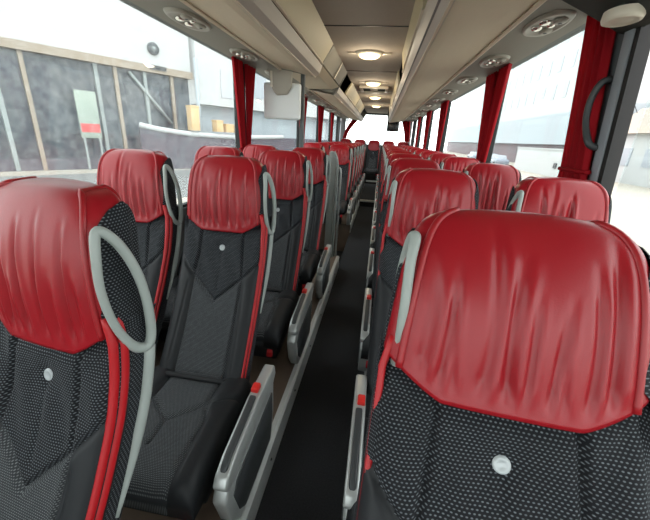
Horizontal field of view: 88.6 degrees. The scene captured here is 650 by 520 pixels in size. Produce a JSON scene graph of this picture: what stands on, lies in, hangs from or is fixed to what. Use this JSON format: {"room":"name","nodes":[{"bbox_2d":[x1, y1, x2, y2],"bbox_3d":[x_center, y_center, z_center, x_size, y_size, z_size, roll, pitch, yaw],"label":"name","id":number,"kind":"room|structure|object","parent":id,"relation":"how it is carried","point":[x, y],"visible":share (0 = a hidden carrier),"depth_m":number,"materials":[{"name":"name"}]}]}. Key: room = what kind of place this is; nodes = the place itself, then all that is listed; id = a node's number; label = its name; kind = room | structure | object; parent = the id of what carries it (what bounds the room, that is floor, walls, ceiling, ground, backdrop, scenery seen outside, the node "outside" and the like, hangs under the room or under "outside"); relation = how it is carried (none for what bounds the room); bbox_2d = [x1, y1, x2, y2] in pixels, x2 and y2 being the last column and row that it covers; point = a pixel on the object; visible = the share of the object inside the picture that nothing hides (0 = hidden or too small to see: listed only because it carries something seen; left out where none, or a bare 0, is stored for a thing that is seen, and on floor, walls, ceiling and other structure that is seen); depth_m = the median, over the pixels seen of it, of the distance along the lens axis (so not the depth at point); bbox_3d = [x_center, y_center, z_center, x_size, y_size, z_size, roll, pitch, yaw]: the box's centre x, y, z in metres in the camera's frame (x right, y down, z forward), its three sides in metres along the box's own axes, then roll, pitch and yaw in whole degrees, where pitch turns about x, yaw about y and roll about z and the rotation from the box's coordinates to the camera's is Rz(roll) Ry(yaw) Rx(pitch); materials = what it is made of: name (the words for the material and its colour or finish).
{"room":"vehicle interior","nodes":[
{"label":"vehicle interior","id":0,"kind":"room"},
{"bbox_2d":[119,0,335,275],"bbox_3d":[-0.565,-1.288,4.688,0.060,2.610,12.600,6,20,7],"label":"wall","id":1,"kind":"structure","parent":0,"point":[127,2],"depth_m":2.24,"materials":[{"name":"grey"}]},
{"bbox_2d":[163,7,210,31],"bbox_3d":[-0.746,-1.309,1.827,0.164,0.028,0.370,6,20,7],"label":"light","id":2,"kind":"object","parent":1,"relation":"attached to","point":[183,17],"visible":1,"depth_m":1.78,"materials":[{"name":"grey plastic"}]},
{"bbox_2d":[231,56,245,151],"bbox_3d":[-0.743,-1.261,2.895,0.058,0.848,0.243,7,21,10],"label":"curtain","id":3,"kind":"object","parent":1,"relation":"hanging from","point":[237,65],"visible":0.84,"depth_m":2.85,"materials":[{"name":"fabric"}]},
{"bbox_2d":[232,64,245,151],"bbox_3d":[-0.777,-1.208,3.053,0.058,1.088,0.146,6,20,7],"label":"pillar","id":4,"kind":"structure","parent":1,"relation":"attached to","point":[237,139],"depth_m":2.98,"materials":[{"name":"grey"}]},
{"bbox_2d":[128,0,349,118],"bbox_3d":[-0.336,-2.218,4.304,0.299,0.018,12.580,6,20,7],"label":"trim","id":5,"kind":"structure","parent":1,"relation":"attached to","point":[216,38],"depth_m":2.14,"materials":[{"name":"grey"}]},
{"bbox_2d":[229,48,257,60],"bbox_3d":[-0.621,-1.576,2.571,0.164,0.028,0.370,6,20,7],"label":"light","id":6,"kind":"object","parent":1,"relation":"attached to","point":[243,54],"visible":1,"depth_m":2.52,"materials":[{"name":"grey plastic"}]},
{"bbox_2d":[244,64,255,145],"bbox_3d":[-0.704,-1.353,3.150,0.058,0.848,0.297,5,20,4],"label":"curtain","id":7,"kind":"object","parent":1,"relation":"hanging from","point":[250,72],"visible":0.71,"depth_m":3.06,"materials":[{"name":"fabric"}]},
{"bbox_2d":[296,120,298,147],"bbox_3d":[-0.409,-1.997,5.246,0.058,1.088,0.146,6,20,7],"label":"pillar","id":8,"kind":"structure","parent":1,"relation":"attached to","point":[297,127],"depth_m":5.19,"materials":[{"name":"grey"}]},
{"bbox_2d":[318,105,321,141],"bbox_3d":[-0.110,-2.608,6.640,0.058,0.848,0.243,5,20,5],"label":"curtain","id":9,"kind":"object","parent":1,"relation":"hanging from","point":[319,106],"visible":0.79,"depth_m":6.58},
{"bbox_2d":[335,116,340,141],"bbox_3d":[0.373,-3.676,9.912,0.058,1.088,0.526,6,20,7],"label":"pillar","id":10,"kind":"structure","parent":1,"relation":"attached to","point":[338,120],"depth_m":9.70,"materials":[{"name":"grey"}]},
{"bbox_2d":[120,255,335,519],"bbox_3d":[-0.723,1.003,1.408,0.944,0.570,4.920,6,20,7],"label":"floor","id":11,"kind":"structure","parent":0,"point":[284,367],"depth_m":1.72,"materials":[{"name":"brown plastic"}]},
{"bbox_2d":[0,176,156,519],"bbox_3d":[-0.561,0.487,0.444,0.492,1.081,0.856,6,20,7],"label":"seat","id":12,"kind":"object","parent":11,"relation":"on","point":[78,322],"visible":1,"depth_m":0.61,"materials":[{"name":"red leather"}]},
{"bbox_2d":[97,148,182,352],"bbox_3d":[-0.898,0.165,1.255,0.412,1.088,0.840,6,20,7],"label":"seat","id":13,"kind":"object","parent":11,"relation":"on","point":[146,181],"visible":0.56,"depth_m":1.41,"materials":[{"name":"red leather"}]},
{"bbox_2d":[123,155,275,519],"bbox_3d":[-0.438,0.219,1.179,0.492,1.088,0.840,6,20,7],"label":"seat","id":14,"kind":"object","parent":11,"relation":"on","point":[207,428],"visible":0.95,"depth_m":1.29,"materials":[{"name":"black fabric"}]},
{"bbox_2d":[123,365,251,519],"bbox_3d":[-0.520,0.559,1.128,0.412,0.146,0.470,6,20,7],"label":"cushion","id":15,"kind":"object","parent":14,"relation":"on","point":[194,412],"depth_m":1.04,"materials":[{"name":"grey fabric"}]},
{"bbox_2d":[159,146,243,340],"bbox_3d":[-0.773,-0.103,1.998,0.412,1.088,0.840,6,20,7],"label":"seat","id":16,"kind":"object","parent":11,"relation":"on","point":[205,150],"visible":0.17,"depth_m":2.12,"materials":[{"name":"red leather"}]},
{"bbox_2d":[161,275,178,331],"bbox_3d":[-0.817,0.242,1.942,0.412,0.146,0.470,6,20,7],"label":"cushion","id":17,"kind":"object","parent":16,"relation":"on","point":[166,320],"depth_m":1.79,"materials":[{"name":"grey fabric"}]},
{"bbox_2d":[243,144,277,159],"bbox_3d":[-0.649,-0.370,2.742,0.412,1.088,0.840,6,20,7],"label":"seat","id":18,"kind":"object","parent":11,"relation":"on","point":[250,151],"visible":0.12,"depth_m":2.87,"materials":[{"name":"red leather"}]},
{"bbox_2d":[253,150,313,363],"bbox_3d":[-0.313,-0.049,1.922,0.492,1.088,0.840,6,20,7],"label":"seat","id":19,"kind":"object","parent":11,"relation":"on","point":[283,313],"visible":0.69,"depth_m":2.05,"materials":[{"name":"black fabric"}]},
{"bbox_2d":[255,289,298,348],"bbox_3d":[-0.395,0.292,1.871,0.412,0.146,0.470,6,20,7],"label":"cushion","id":20,"kind":"object","parent":19,"relation":"on","point":[279,305],"depth_m":1.76,"materials":[{"name":"grey fabric"}]},
{"bbox_2d":[292,147,331,298],"bbox_3d":[-0.188,-0.316,2.666,0.492,1.088,0.840,6,20,7],"label":"seat","id":21,"kind":"object","parent":11,"relation":"on","point":[312,262],"visible":0.54,"depth_m":2.79,"materials":[{"name":"black fabric"}]},
{"bbox_2d":[298,249,320,283],"bbox_3d":[-0.271,0.024,2.615,0.412,0.146,0.470,6,20,7],"label":"cushion","id":22,"kind":"object","parent":21,"relation":"on","point":[310,260],"depth_m":2.50,"materials":[{"name":"grey fabric"}]},
{"bbox_2d":[324,151,341,256],"bbox_3d":[0.070,-0.351,3.416,0.128,1.461,0.054,6,20,7],"label":"wall","id":23,"kind":"structure","parent":11,"relation":"attached to","point":[333,185],"depth_m":3.32,"materials":[{"name":"grey plastic"}]},
{"bbox_2d":[236,256,338,519],"bbox_3d":[-0.246,0.838,1.268,0.038,0.126,4.920,6,20,7],"label":"trim","id":24,"kind":"structure","parent":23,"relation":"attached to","point":[280,420],"depth_m":1.54,"materials":[{"name":"metal"}]},
{"bbox_2d":[255,206,373,519],"bbox_3d":[0.204,0.529,3.007,0.366,0.450,8.500,6,20,7],"label":"floor","id":25,"kind":"structure","parent":0,"point":[306,481],"depth_m":1.68,"materials":[{"name":"black carpet"}]},
{"bbox_2d":[319,249,342,262],"bbox_3d":[-0.239,0.138,4.431,0.944,0.150,1.430,6,20,7],"label":"floor","id":26,"kind":"structure","parent":0,"point":[338,253],"depth_m":4.92,"materials":[{"name":"black rubber"}]},
{"bbox_2d":[299,74,305,147],"bbox_3d":[-0.258,-0.738,3.463,0.040,2.160,0.050,6,20,7],"label":"post","id":27,"kind":"object","parent":26,"relation":"on","point":[303,77],"visible":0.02,"depth_m":3.19,"materials":[{"name":"grey"}]},
{"bbox_2d":[271,0,402,108],"bbox_3d":[0.594,-2.416,4.088,2.268,0.040,12.720,6,20,7],"label":"roof","id":28,"kind":"structure","parent":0,"point":[346,82],"depth_m":5.38,"materials":[{"name":"grey"}]},
{"bbox_2d":[319,183,375,250],"bbox_3d":[0.457,-1.117,7.322,1.315,0.575,5.000,6,20,7],"label":"floor","id":29,"kind":"structure","parent":0,"point":[343,229],"depth_m":5.02,"materials":[{"name":"brown plastic"}]},
{"bbox_2d":[304,143,324,151],"bbox_3d":[-0.275,-1.173,4.972,0.412,1.088,0.840,6,20,7],"label":"seat","id":30,"kind":"object","parent":29,"relation":"on","point":[309,145],"visible":0.16,"depth_m":5.10,"materials":[{"name":"red leather"}]},
{"bbox_2d":[323,144,352,224],"bbox_3d":[0.186,-1.119,4.896,0.492,1.088,0.840,6,20,7],"label":"seat","id":31,"kind":"object","parent":29,"relation":"on","point":[344,152],"visible":0.56,"depth_m":5.03,"materials":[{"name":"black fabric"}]},
{"bbox_2d":[325,200,346,214],"bbox_3d":[0.103,-0.778,4.846,0.412,0.146,0.470,6,20,7],"label":"cushion","id":32,"kind":"object","parent":31,"relation":"on","point":[343,204],"depth_m":4.67,"materials":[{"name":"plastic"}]},
{"bbox_2d":[343,144,356,213],"bbox_3d":[0.311,-1.387,5.640,0.492,1.088,0.840,6,20,7],"label":"seat","id":33,"kind":"object","parent":29,"relation":"on","point":[349,195],"visible":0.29,"depth_m":5.76,"materials":[{"name":"red leather"}]},
{"bbox_2d":[346,192,351,203],"bbox_3d":[0.228,-1.046,5.589,0.412,0.146,0.470,6,20,7],"label":"cushion","id":34,"kind":"object","parent":33,"relation":"on","point":[349,195],"depth_m":5.44,"materials":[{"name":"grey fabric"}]},
{"bbox_2d":[344,143,359,204],"bbox_3d":[0.435,-1.654,6.383,0.492,1.088,0.840,6,20,7],"label":"seat","id":35,"kind":"object","parent":29,"relation":"on","point":[354,145],"visible":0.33,"depth_m":6.51,"materials":[{"name":"red leather"}]},
{"bbox_2d":[350,200,358,231],"bbox_3d":[0.526,-0.819,5.873,0.038,0.126,2.130,6,20,7],"label":"trim","id":36,"kind":"structure","parent":29,"relation":"attached to","point":[357,205],"depth_m":5.56,"materials":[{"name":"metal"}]},
{"bbox_2d":[352,143,361,197],"bbox_3d":[0.560,-1.922,7.127,0.492,1.088,0.840,6,20,7],"label":"seat","id":37,"kind":"object","parent":29,"relation":"on","point":[358,145],"visible":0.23,"depth_m":7.24,"materials":[{"name":"red leather"}]},
{"bbox_2d":[355,143,363,191],"bbox_3d":[0.685,-2.189,7.870,0.492,1.088,0.840,6,20,7],"label":"seat","id":38,"kind":"object","parent":29,"relation":"on","point":[361,145],"visible":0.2,"depth_m":8.00,"materials":[{"name":"red leather"}]},
{"bbox_2d":[355,142,364,186],"bbox_3d":[0.809,-2.457,8.614,0.492,1.088,0.840,6,20,7],"label":"seat","id":39,"kind":"object","parent":29,"relation":"on","point":[360,176],"visible":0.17,"depth_m":8.73,"materials":[{"name":"fabric"}]},
{"bbox_2d":[312,0,414,113],"bbox_3d":[0.591,-2.308,4.127,0.630,0.030,12.600,6,20,7],"label":"ceiling","id":40,"kind":"structure","parent":0,"point":[345,39],"depth_m":2.57,"materials":[{"name":"plastic"}]},
{"bbox_2d":[179,0,332,77],"bbox_3d":[-0.553,-0.983,0.643,0.492,0.361,4.880,6,20,7],"label":"luggage rack","id":41,"kind":"object","parent":40,"relation":"attached to","point":[258,25],"visible":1,"depth_m":1.91,"materials":[{"name":"beige"}]},
{"bbox_2d":[264,68,300,119],"bbox_3d":[-0.398,-1.525,3.077,0.350,0.415,0.112,6,20,7],"label":"monitor","id":42,"kind":"object","parent":41,"relation":"hanging from","point":[282,97],"visible":0.94,"depth_m":3.08,"materials":[{"name":"white"}]},
{"bbox_2d":[293,66,338,89],"bbox_3d":[-0.113,-1.928,3.538,0.381,0.048,1.230,6,20,7],"label":"shelf","id":43,"kind":"object","parent":41,"relation":"attached to","point":[323,80],"visible":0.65,"depth_m":3.57,"materials":[{"name":"plastic"}]},
{"bbox_2d":[323,45,346,84],"bbox_3d":[0.112,-1.992,3.477,0.118,0.157,1.230,6,20,7],"label":"end panel","id":44,"kind":"object","parent":43,"relation":"on","point":[333,64],"visible":0.86,"depth_m":3.34,"materials":[{"name":"grey"}]},
{"bbox_2d":[308,73,366,121],"bbox_3d":[0.517,-3.278,7.018,0.492,0.361,6.300,6,20,7],"label":"luggage rack","id":45,"kind":"object","parent":40,"relation":"attached to","point":[336,98],"visible":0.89,"depth_m":5.37,"materials":[{"name":"beige"}]},
{"bbox_2d":[343,119,356,137],"bbox_3d":[0.816,-4.043,10.117,0.500,0.680,0.064,6,20,7],"label":"curtain","id":46,"kind":"object","parent":45,"relation":"hanging from","point":[352,122],"visible":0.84,"depth_m":10.14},
{"bbox_2d":[324,25,408,26],"bbox_3d":[0.290,-1.650,2.349,0.610,0.005,0.012,6,20,7],"label":"trim","id":47,"kind":"structure","parent":40,"relation":"attached to","point":[324,25],"depth_m":2.35,"materials":[{"name":"grey plastic"}]},
{"bbox_2d":[348,49,391,59],"bbox_3d":[0.409,-1.885,3.072,0.400,0.051,0.230,6,20,7],"label":"ceiling lamp","id":48,"kind":"object","parent":40,"relation":"attached to","point":[369,54],"visible":1,"depth_m":3.02,"materials":[{"name":"beige"}]},
{"bbox_2d":[359,85,387,93],"bbox_3d":[0.768,-2.662,5.207,0.430,0.035,0.560,6,20,7],"label":"roof hatch","id":49,"kind":"object","parent":40,"relation":"attached to","point":[364,89],"visible":1,"depth_m":5.17,"materials":[{"name":"beige"}]},
{"bbox_2d":[359,81,387,85],"bbox_3d":[0.669,-2.444,4.625,0.400,0.051,0.230,6,20,7],"label":"ceiling lamp","id":50,"kind":"object","parent":40,"relation":"attached to","point":[369,83],"visible":1,"depth_m":4.57,"materials":[{"name":"beige"}]},
{"bbox_2d":[388,0,546,122],"bbox_3d":[1.104,-2.138,4.022,0.485,0.361,12.450,6,20,7],"label":"luggage rack","id":51,"kind":"object","parent":40,"relation":"attached to","point":[444,38],"visible":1,"depth_m":1.83,"materials":[{"name":"beige"}]},
{"bbox_2d":[387,122,398,131],"bbox_3d":[2.035,-4.083,9.906,0.350,0.490,0.060,6,20,7],"label":"monitor","id":52,"kind":"object","parent":51,"relation":"hanging from","point":[394,127],"visible":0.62,"depth_m":9.92,"materials":[{"name":"black"}]},
{"bbox_2d":[364,177,376,183],"bbox_3d":[1.367,-2.342,10.091,2.148,0.250,1.250,6,20,7],"label":"floor","id":53,"kind":"structure","parent":0,"point":[376,177],"depth_m":9.50,"materials":[{"name":"black carpet"}]},
{"bbox_2d":[354,139,365,174],"bbox_3d":[0.970,-2.989,9.848,0.412,1.088,0.840,6,20,7],"label":"seat","id":54,"kind":"object","parent":53,"relation":"on","point":[363,142],"visible":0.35,"depth_m":9.97,"materials":[{"name":"red leather"}]},
{"bbox_2d":[364,140,380,179],"bbox_3d":[1.392,-2.945,9.793,0.412,1.088,0.840,6,20,7],"label":"seat","id":55,"kind":"object","parent":53,"relation":"on","point":[374,146],"visible":1,"depth_m":9.93,"materials":[{"name":"black fabric"}]},
{"bbox_2d":[364,168,377,173],"bbox_3d":[1.349,-2.600,9.737,0.412,0.146,0.470,6,20,7],"label":"cushion","id":56,"kind":"object","parent":55,"relation":"on","point":[367,170],"depth_m":9.54,"materials":[{"name":"grey fabric"}]},
{"bbox_2d":[340,109,412,176],"bbox_3d":[1.521,-3.479,10.360,2.148,2.210,0.060,6,20,7],"label":"wall","id":57,"kind":"structure","parent":0,"point":[343,120],"depth_m":10.28,"materials":[{"name":"grey"}]},
{"bbox_2d":[417,23,585,119],"bbox_3d":[1.613,-1.061,4.405,0.060,2.610,12.600,6,20,7],"label":"wall","id":58,"kind":"structure","parent":0,"point":[581,28],"depth_m":2.05,"materials":[{"name":"grey"}]},
{"bbox_2d":[402,121,409,141],"bbox_3d":[2.389,-3.878,9.912,0.310,0.680,0.064,6,20,7],"label":"curtain","id":59,"kind":"object","parent":58,"relation":"hanging from","point":[406,124],"visible":0.82,"depth_m":9.91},
{"bbox_2d":[410,120,416,146],"bbox_3d":[2.533,-3.450,9.631,0.058,1.088,0.526,6,20,7],"label":"pillar","id":60,"kind":"structure","parent":58,"relation":"attached to","point":[415,121],"depth_m":9.39,"materials":[{"name":"grey"}]},
{"bbox_2d":[416,116,423,147],"bbox_3d":[2.276,-2.899,8.097,0.058,1.088,0.146,6,20,7],"label":"pillar","id":61,"kind":"structure","parent":58,"relation":"attached to","point":[421,122],"depth_m":7.97,"materials":[{"name":"grey"}]},
{"bbox_2d":[423,110,431,148],"bbox_3d":[1.945,-2.393,6.372,0.058,0.848,0.243,7,21,10],"label":"curtain","id":62,"kind":"object","parent":58,"relation":"hanging from","point":[430,111],"visible":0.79,"depth_m":6.32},
{"bbox_2d":[425,111,433,148],"bbox_3d":[2.011,-2.330,6.517,0.058,1.088,0.146,6,20,7],"label":"pillar","id":63,"kind":"structure","parent":58,"relation":"attached to","point":[432,114],"depth_m":6.39,"materials":[{"name":"grey"}]},
{"bbox_2d":[435,103,443,150],"bbox_3d":[1.735,-1.925,5.073,0.058,0.848,0.297,7,21,11],"label":"curtain","id":64,"kind":"object","parent":58,"relation":"hanging from","point":[442,104],"visible":0.5,"depth_m":5.01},
{"bbox_2d":[437,100,448,151],"bbox_3d":[1.684,-1.835,4.820,0.058,0.848,0.243,7,21,10],"label":"curtain","id":65,"kind":"object","parent":58,"relation":"hanging from","point":[446,103],"visible":0.75,"depth_m":4.77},
{"bbox_2d":[439,101,451,152],"bbox_3d":[1.751,-1.771,4.965,0.058,1.088,0.146,6,20,7],"label":"pillar","id":66,"kind":"structure","parent":58,"relation":"attached to","point":[442,144],"depth_m":4.85,"materials":[{"name":"grey"}]},
{"bbox_2d":[442,89,457,94],"bbox_3d":[1.433,-1.923,3.823,0.164,0.028,0.370,6,20,7],"label":"light","id":67,"kind":"object","parent":58,"relation":"attached to","point":[448,91],"visible":0.98,"depth_m":3.77,"materials":[{"name":"grey plastic"}]},
{"bbox_2d":[456,76,477,83],"bbox_3d":[1.309,-1.655,3.080,0.164,0.028,0.370,6,20,7],"label":"light","id":68,"kind":"object","parent":58,"relation":"attached to","point":[467,79],"visible":1,"depth_m":3.02,"materials":[{"name":"grey plastic"}]},
{"bbox_2d":[476,71,497,160],"bbox_3d":[1.367,-1.136,2.880,0.058,0.848,0.296,7,21,11],"label":"curtain","id":69,"kind":"object","parent":58,"relation":"hanging from","point":[491,79],"visible":0.8,"depth_m":2.81,"materials":[{"name":"fabric"}]},
{"bbox_2d":[479,54,509,67],"bbox_3d":[1.184,-1.388,2.336,0.164,0.028,0.370,6,20,7],"label":"light","id":70,"kind":"object","parent":58,"relation":"attached to","point":[496,60],"visible":1,"depth_m":2.29,"materials":[{"name":"grey plastic"}]},
{"bbox_2d":[404,0,587,121],"bbox_3d":[1.486,-2.028,4.067,0.303,0.018,12.580,6,20,7],"label":"trim","id":71,"kind":"structure","parent":58,"relation":"attached to","point":[515,44],"depth_m":2.00,"materials":[{"name":"grey"}]},
{"bbox_2d":[480,63,511,162],"bbox_3d":[1.317,-1.045,2.626,0.058,0.848,0.243,7,21,10],"label":"curtain","id":72,"kind":"object","parent":58,"relation":"hanging from","point":[503,74],"visible":0.81,"depth_m":2.58,"materials":[{"name":"fabric"}]},
{"bbox_2d":[486,75,509,162],"bbox_3d":[1.391,-0.999,2.818,0.058,1.088,0.146,6,20,7],"label":"pillar","id":73,"kind":"structure","parent":58,"relation":"attached to","point":[489,156],"depth_m":2.73,"materials":[{"name":"grey"}]},
{"bbox_2d":[522,9,576,36],"bbox_3d":[1.059,-1.120,1.593,0.164,0.028,0.370,6,20,7],"label":"light","id":74,"kind":"object","parent":58,"relation":"attached to","point":[550,22],"visible":1,"depth_m":1.54,"materials":[{"name":"grey plastic"}]},
{"bbox_2d":[557,15,615,179],"bbox_3d":[1.121,-0.624,1.456,0.058,0.848,0.384,5,20,6],"label":"curtain","id":75,"kind":"object","parent":58,"relation":"hanging from","point":[598,41],"visible":0.7,"depth_m":1.43,"materials":[{"name":"fabric"}]},
{"bbox_2d":[562,0,649,33],"bbox_3d":[0.764,-0.398,-0.239,0.286,0.132,3.260,6,20,7],"label":"trim","id":76,"kind":"structure","parent":58,"relation":"attached to","point":[595,9],"depth_m":1.21,"materials":[{"name":"grey"}]},
{"bbox_2d":[587,24,649,194],"bbox_3d":[1.149,-0.487,1.397,0.064,1.088,0.376,6,20,7],"label":"pillar","id":77,"kind":"structure","parent":58,"relation":"attached to","point":[631,49],"depth_m":1.28,"materials":[{"name":"grey"}]},
{"bbox_2d":[582,76,612,150],"bbox_3d":[1.102,-0.592,1.352,0.066,0.285,0.097,6,20,7],"label":"handle","id":78,"kind":"object","parent":77,"relation":"attached to","point":[589,144],"visible":1,"depth_m":1.36,"materials":[{"name":"grey plastic"}]},
{"bbox_2d":[600,2,645,27],"bbox_3d":[1.042,-0.862,1.161,0.116,0.058,0.145,6,20,7],"label":"round speaker","id":79,"kind":"object","parent":58,"relation":"attached to","point":[625,13],"visible":0.97,"depth_m":1.13},
{"bbox_3d":[1.034,-0.129,4.164,0.828,0.170,11.350,6,20,7],"label":"floor","id":80,"kind":"structure","parent":0,"visible":0},
{"bbox_2d":[373,147,401,210],"bbox_3d":[0.951,-1.046,4.816,0.424,1.088,0.840,6,20,7],"label":"seat","id":81,"kind":"object","parent":80,"relation":"on","point":[375,201],"visible":0.16,"depth_m":4.96,"materials":[{"name":"red leather"}]},
{"bbox_2d":[371,149,406,229],"bbox_3d":[0.826,-0.779,4.072,0.424,1.088,0.840,6,20,7],"label":"seat","id":82,"kind":"object","parent":80,"relation":"on","point":[387,150],"visible":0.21,"depth_m":4.21,"materials":[{"name":"red leather"}]},
{"bbox_2d":[369,150,412,248],"bbox_3d":[0.701,-0.511,3.329,0.424,1.088,0.840,6,20,7],"label":"seat","id":83,"kind":"object","parent":80,"relation":"on","point":[373,231],"visible":0.21,"depth_m":3.47,"materials":[{"name":"red leather"}]},
{"bbox_2d":[364,153,423,296],"bbox_3d":[0.576,-0.243,2.585,0.424,1.088,0.840,6,20,7],"label":"seat","id":84,"kind":"object","parent":80,"relation":"on","point":[371,259],"visible":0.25,"depth_m":2.72,"materials":[{"name":"red leather"}]},
{"bbox_2d":[367,255,374,287],"bbox_3d":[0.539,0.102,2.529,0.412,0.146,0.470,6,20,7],"label":"armrest","id":85,"kind":"object","parent":84,"relation":"on","point":[370,268],"depth_m":2.38,"materials":[{"name":"grey plastic"}]},
{"bbox_2d":[358,158,441,370],"bbox_3d":[0.452,0.024,1.842,0.424,1.088,0.840,6,20,7],"label":"seat","id":86,"kind":"object","parent":80,"relation":"on","point":[396,166],"visible":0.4,"depth_m":1.97,"materials":[{"name":"red leather"}]},
{"bbox_2d":[361,298,373,359],"bbox_3d":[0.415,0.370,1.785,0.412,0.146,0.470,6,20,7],"label":"armrest","id":87,"kind":"object","parent":86,"relation":"on","point":[366,322],"depth_m":1.64,"materials":[{"name":"grey plastic"}]},
{"bbox_2d":[341,168,478,519],"bbox_3d":[0.327,0.292,1.098,0.424,1.088,0.840,6,20,7],"label":"seat","id":88,"kind":"object","parent":80,"relation":"on","point":[415,194],"visible":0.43,"depth_m":1.23,"materials":[{"name":"red leather"}]},
{"bbox_2d":[346,393,370,519],"bbox_3d":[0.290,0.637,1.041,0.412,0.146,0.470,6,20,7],"label":"armrest","id":89,"kind":"object","parent":88,"relation":"on","point":[353,472],"depth_m":0.92,"materials":[{"name":"grey plastic"}]},
{"bbox_2d":[419,151,441,158],"bbox_3d":[1.260,-0.726,3.997,0.412,1.088,0.840,6,20,7],"label":"seat","id":90,"kind":"object","parent":80,"relation":"on","point":[425,154],"visible":0.12,"depth_m":4.14,"materials":[{"name":"red leather"}]},
{"bbox_2d":[427,153,456,164],"bbox_3d":[1.135,-0.459,3.253,0.412,1.088,0.840,6,20,7],"label":"seat","id":91,"kind":"object","parent":80,"relation":"on","point":[436,157],"visible":0.18,"depth_m":3.39,"materials":[{"name":"red leather"}]},
{"bbox_2d":[440,156,480,171],"bbox_3d":[1.010,-0.191,2.510,0.412,1.088,0.840,6,20,7],"label":"seat","id":92,"kind":"object","parent":80,"relation":"on","point":[457,164],"visible":0.12,"depth_m":2.64,"materials":[{"name":"red leather"}]},
{"bbox_2d":[462,163,521,210],"bbox_3d":[0.886,0.077,1.766,0.412,1.088,0.840,6,20,7],"label":"seat","id":93,"kind":"object","parent":80,"relation":"on","point":[495,182],"visible":0.23,"depth_m":1.90,"materials":[{"name":"red leather"}]},
{"bbox_2d":[354,207,649,519],"bbox_3d":[0.198,0.561,0.350,0.432,1.088,0.869,6,20,7],"label":"seat","id":94,"kind":"object","parent":80,"relation":"on","point":[512,374],"visible":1,"depth_m":0.46,"materials":[{"name":"red leather"}]},
{"bbox_2d":[505,176,611,223],"bbox_3d":[0.761,0.344,1.023,0.412,1.088,0.840,6,20,7],"label":"seat","id":95,"kind":"object","parent":80,"relation":"on","point":[585,200],"visible":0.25,"depth_m":1.15,"materials":[{"name":"red leather"}]},
{"label":"outside","id":96,"kind":"structure","parent":0,"visible":0},
{"bbox_2d":[0,169,190,197],"bbox_3d":[-5.195,-4.932,19.755,8.800,0.020,54.000,19,25,36],"label":"road","id":97,"kind":"structure","parent":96,"point":[182,176],"depth_m":16.18,"materials":[{"name":"asphalt"}]},
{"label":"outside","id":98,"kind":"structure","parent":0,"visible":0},
{"bbox_2d":[0,151,649,254],"bbox_3d":[7.659,-14.336,47.353,140.000,0.100,160.000,6,20,7],"label":"ground","id":99,"kind":"structure","parent":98,"point":[630,213],"depth_m":16.72,"materials":[{"name":"concrete"}]},
{"bbox_2d":[73,89,103,169],"bbox_3d":[-13.098,-7.181,18.667,0.115,4.150,1.000,19,25,36],"label":"information board","id":100,"kind":"object","parent":99,"relation":"on","point":[85,101],"visible":0.96,"depth_m":18.36,"materials":[{"name":"grey"}]},
{"bbox_2d":[0,0,192,171],"bbox_3d":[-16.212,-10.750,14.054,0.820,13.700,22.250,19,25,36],"label":"exhibition hall","id":101,"kind":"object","parent":99,"relation":"on","point":[49,49],"visible":0.8,"depth_m":18.13,"materials":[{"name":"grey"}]},
{"bbox_2d":[147,42,158,54],"bbox_3d":[-10.456,-12.877,20.287,0.240,0.680,0.680,19,25,36],"label":"round wall lamp","id":102,"kind":"object","parent":101,"relation":"attached to","point":[152,47],"visible":1,"depth_m":20.21,"materials":[{"name":"grey"}]},
{"bbox_2d":[193,57,201,131],"bbox_3d":[-8.600,-9.872,22.739,0.600,6.850,0.600,6,20,7],"label":"mast","id":103,"kind":"object","parent":99,"relation":"on","point":[195,65],"visible":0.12,"depth_m":22.07,"materials":[{"name":"grey"}]},
{"bbox_2d":[138,122,283,168],"bbox_3d":[-7.215,-8.319,24.660,1.267,2.757,11.898,19,25,36],"label":"countertop","id":104,"kind":"structure","parent":99,"relation":"on","point":[181,146],"depth_m":21.93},
{"bbox_2d":[185,105,199,130],"bbox_3d":[-8.615,-9.273,21.780,0.640,1.510,0.590,19,25,36],"label":"cardboard box","id":105,"kind":"object","parent":104,"relation":"on","point":[193,120],"visible":1,"depth_m":21.58,"materials":[{"name":"cardboard"}]},
{"bbox_2d":[211,120,223,131],"bbox_3d":[-7.480,-9.342,23.224,0.640,0.760,0.540,19,25,36],"label":"cardboard box","id":106,"kind":"object","parent":104,"relation":"on","point":[217,125],"visible":1,"depth_m":23.04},
{"bbox_2d":[223,124,233,132],"bbox_3d":[-6.972,-9.435,23.843,0.640,0.560,0.640,19,25,36],"label":"cardboard box","id":107,"kind":"object","parent":104,"relation":"on","point":[226,127],"visible":0.85,"depth_m":23.62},
{"bbox_2d":[188,37,348,150],"bbox_3d":[-5.025,-15.823,30.220,5.460,13.200,17.700,19,25,36],"label":"block","id":108,"kind":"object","parent":99,"relation":"on","point":[215,73],"visible":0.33,"depth_m":24.87,"materials":[{"name":"grey"}]},
{"bbox_2d":[491,155,508,164],"bbox_3d":[24.282,-14.007,46.807,1.760,1.420,4.228,6,20,7],"label":"parked car","id":109,"kind":"object","parent":99,"relation":"on","point":[498,159],"visible":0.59,"depth_m":45.47,"materials":[{"name":"grey paint"}]},
{"bbox_2d":[514,147,563,176],"bbox_3d":[22.922,-10.164,34.460,0.520,2.620,16.200,6,20,7],"label":"wall","id":110,"kind":"structure","parent":99,"relation":"on","point":[543,161],"depth_m":35.62,"materials":[{"name":"grey"}]},
{"bbox_2d":[445,30,649,161],"bbox_3d":[44.370,-34.065,74.444,14.600,22.000,95.000,6,20,7],"label":"office block","id":111,"kind":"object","parent":99,"relation":"on","point":[537,104],"visible":0.43,"depth_m":54.12,"materials":[{"name":"grey"}]},
{"bbox_2d":[615,108,649,187],"bbox_3d":[30.977,-8.969,24.393,10.200,8.200,16.200,6,20,7],"label":"villa","id":112,"kind":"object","parent":99,"relation":"on","point":[634,167],"visible":0.67,"depth_m":29.02,"materials":[{"name":"beige"}]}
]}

